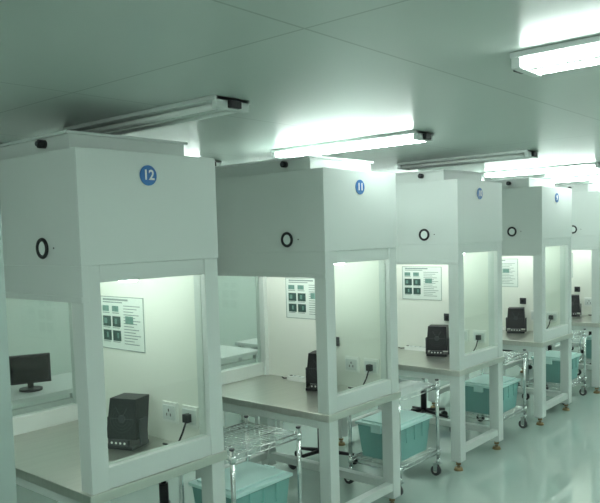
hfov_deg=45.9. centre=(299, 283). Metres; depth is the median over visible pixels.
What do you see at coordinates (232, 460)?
cart
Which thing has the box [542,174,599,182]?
ceiling lamp
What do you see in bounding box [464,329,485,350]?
power outlet
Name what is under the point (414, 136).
ceiling lamp
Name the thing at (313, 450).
chair
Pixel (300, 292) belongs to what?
poster
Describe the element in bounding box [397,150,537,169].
ceiling lamp
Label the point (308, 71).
ceiling
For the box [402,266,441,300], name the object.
poster
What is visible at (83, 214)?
hood
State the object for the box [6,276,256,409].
wall
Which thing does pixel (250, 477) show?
storage bin
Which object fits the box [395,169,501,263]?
hood
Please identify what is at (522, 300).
switch
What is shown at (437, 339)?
ionizer blower
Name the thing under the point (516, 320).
ionizer blower
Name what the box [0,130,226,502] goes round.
bench
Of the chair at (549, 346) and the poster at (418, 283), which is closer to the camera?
the poster at (418, 283)
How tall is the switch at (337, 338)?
0.060 m
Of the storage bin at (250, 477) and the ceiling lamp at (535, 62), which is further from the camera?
the storage bin at (250, 477)
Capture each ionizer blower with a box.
[107,393,148,450]
[306,350,317,390]
[425,324,449,356]
[506,307,526,332]
[571,294,580,316]
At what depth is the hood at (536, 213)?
6.28 m
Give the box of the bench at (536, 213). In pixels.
[428,178,572,424]
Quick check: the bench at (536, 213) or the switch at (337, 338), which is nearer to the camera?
the switch at (337, 338)
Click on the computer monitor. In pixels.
(29, 369)
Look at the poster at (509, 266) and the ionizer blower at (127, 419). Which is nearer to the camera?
the ionizer blower at (127, 419)
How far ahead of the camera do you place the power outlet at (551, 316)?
6.77 m
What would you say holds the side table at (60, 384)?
on the floor
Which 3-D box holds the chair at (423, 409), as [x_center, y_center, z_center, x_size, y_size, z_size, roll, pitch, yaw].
[1.125,0.911,6.497,0.535,0.700,0.511,0,4,22]
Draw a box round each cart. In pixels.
[179,415,302,502]
[344,379,441,494]
[449,349,527,431]
[522,329,586,404]
[575,331,591,374]
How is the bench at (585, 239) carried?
on the floor
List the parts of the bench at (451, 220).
power strip, panel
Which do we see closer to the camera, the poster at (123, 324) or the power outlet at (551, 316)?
the poster at (123, 324)
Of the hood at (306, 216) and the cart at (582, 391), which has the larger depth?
the cart at (582, 391)
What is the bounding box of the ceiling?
[0,0,599,185]
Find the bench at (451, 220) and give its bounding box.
[338,169,503,470]
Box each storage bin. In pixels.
[188,461,292,502]
[355,409,431,456]
[465,374,520,412]
[531,350,580,381]
[583,335,591,357]
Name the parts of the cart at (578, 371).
wire shelf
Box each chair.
[159,481,170,502]
[288,428,357,469]
[410,378,448,427]
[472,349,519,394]
[529,345,572,368]
[572,331,591,353]
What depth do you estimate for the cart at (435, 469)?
4.93 m
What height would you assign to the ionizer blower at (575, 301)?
0.235 m
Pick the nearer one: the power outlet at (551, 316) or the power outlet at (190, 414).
the power outlet at (190, 414)
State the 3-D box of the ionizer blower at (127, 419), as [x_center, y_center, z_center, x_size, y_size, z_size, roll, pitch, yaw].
[-0.841,0.668,3.459,0.190,0.235,0.174,0,4,21]
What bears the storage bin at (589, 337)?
on the cart at (578, 371)
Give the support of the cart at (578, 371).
on the floor
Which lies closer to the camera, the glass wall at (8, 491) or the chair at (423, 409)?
the glass wall at (8, 491)
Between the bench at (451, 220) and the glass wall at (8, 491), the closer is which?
the glass wall at (8, 491)
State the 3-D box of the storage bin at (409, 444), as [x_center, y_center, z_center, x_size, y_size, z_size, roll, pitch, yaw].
[0.663,1.055,4.975,0.354,0.258,0.460,2,5,41]
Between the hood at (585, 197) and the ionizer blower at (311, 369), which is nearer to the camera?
the ionizer blower at (311, 369)
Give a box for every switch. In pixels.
[336,337,339,345]
[444,313,448,320]
[520,298,525,303]
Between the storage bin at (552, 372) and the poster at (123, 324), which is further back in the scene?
the storage bin at (552, 372)
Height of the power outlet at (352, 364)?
0.197 m
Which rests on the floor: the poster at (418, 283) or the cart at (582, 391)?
the cart at (582, 391)
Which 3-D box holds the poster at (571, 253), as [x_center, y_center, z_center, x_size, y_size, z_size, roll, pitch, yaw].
[2.978,-0.220,8.237,0.380,0.280,0.005,2,5,41]
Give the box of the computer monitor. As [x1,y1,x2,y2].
[9,352,50,392]
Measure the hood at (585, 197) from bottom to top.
0.682 m
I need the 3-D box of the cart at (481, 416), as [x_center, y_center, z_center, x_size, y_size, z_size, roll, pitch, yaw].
[1.626,0.925,6.118,0.474,0.697,0.536,2,5,41]
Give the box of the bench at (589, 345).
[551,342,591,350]
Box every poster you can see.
[101,296,145,352]
[285,278,315,319]
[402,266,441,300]
[502,259,517,286]
[571,253,572,276]
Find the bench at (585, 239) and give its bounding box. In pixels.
[503,184,599,393]
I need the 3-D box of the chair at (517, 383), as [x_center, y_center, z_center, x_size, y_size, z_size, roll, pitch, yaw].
[2.116,0.804,7.629,0.535,0.700,0.511,-3,4,-18]
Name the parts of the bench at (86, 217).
frame, panel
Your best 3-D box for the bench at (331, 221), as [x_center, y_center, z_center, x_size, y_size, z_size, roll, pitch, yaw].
[-0.057,0.338,4.542,1.172,2.182,0.733,2,5,41]
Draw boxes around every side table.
[11,372,72,415]
[220,345,259,434]
[235,338,282,427]
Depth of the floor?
5.33 m
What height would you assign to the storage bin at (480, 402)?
0.258 m
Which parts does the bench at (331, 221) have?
power strip, panel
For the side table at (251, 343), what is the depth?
6.65 m
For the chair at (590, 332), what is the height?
0.700 m
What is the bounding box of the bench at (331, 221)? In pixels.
[195,155,400,502]
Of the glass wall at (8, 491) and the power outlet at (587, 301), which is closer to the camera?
the glass wall at (8, 491)
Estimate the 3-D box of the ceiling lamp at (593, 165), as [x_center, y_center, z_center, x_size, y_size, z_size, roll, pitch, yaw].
[2.245,-1.059,6.616,1.140,0.050,0.200,2,5,41]
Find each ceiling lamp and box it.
[63,94,249,134]
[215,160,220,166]
[271,130,433,157]
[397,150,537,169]
[481,162,599,177]
[510,35,599,76]
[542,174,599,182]
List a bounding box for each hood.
[0,130,217,303]
[215,155,396,277]
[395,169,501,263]
[489,178,571,255]
[555,184,599,249]
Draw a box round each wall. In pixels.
[0,210,16,502]
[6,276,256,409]
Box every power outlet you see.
[162,400,198,444]
[345,356,378,388]
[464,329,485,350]
[531,310,557,328]
[584,297,591,315]
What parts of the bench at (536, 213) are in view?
panel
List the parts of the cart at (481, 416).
wire shelf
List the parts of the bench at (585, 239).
frame, panel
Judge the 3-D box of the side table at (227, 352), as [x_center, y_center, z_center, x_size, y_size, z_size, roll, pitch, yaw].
[-0.950,0.987,5.897,0.550,0.750,1.300,2,5,41]
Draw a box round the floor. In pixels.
[16,330,599,502]
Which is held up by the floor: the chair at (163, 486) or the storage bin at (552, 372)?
the chair at (163, 486)
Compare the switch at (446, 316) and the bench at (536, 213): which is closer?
the switch at (446, 316)

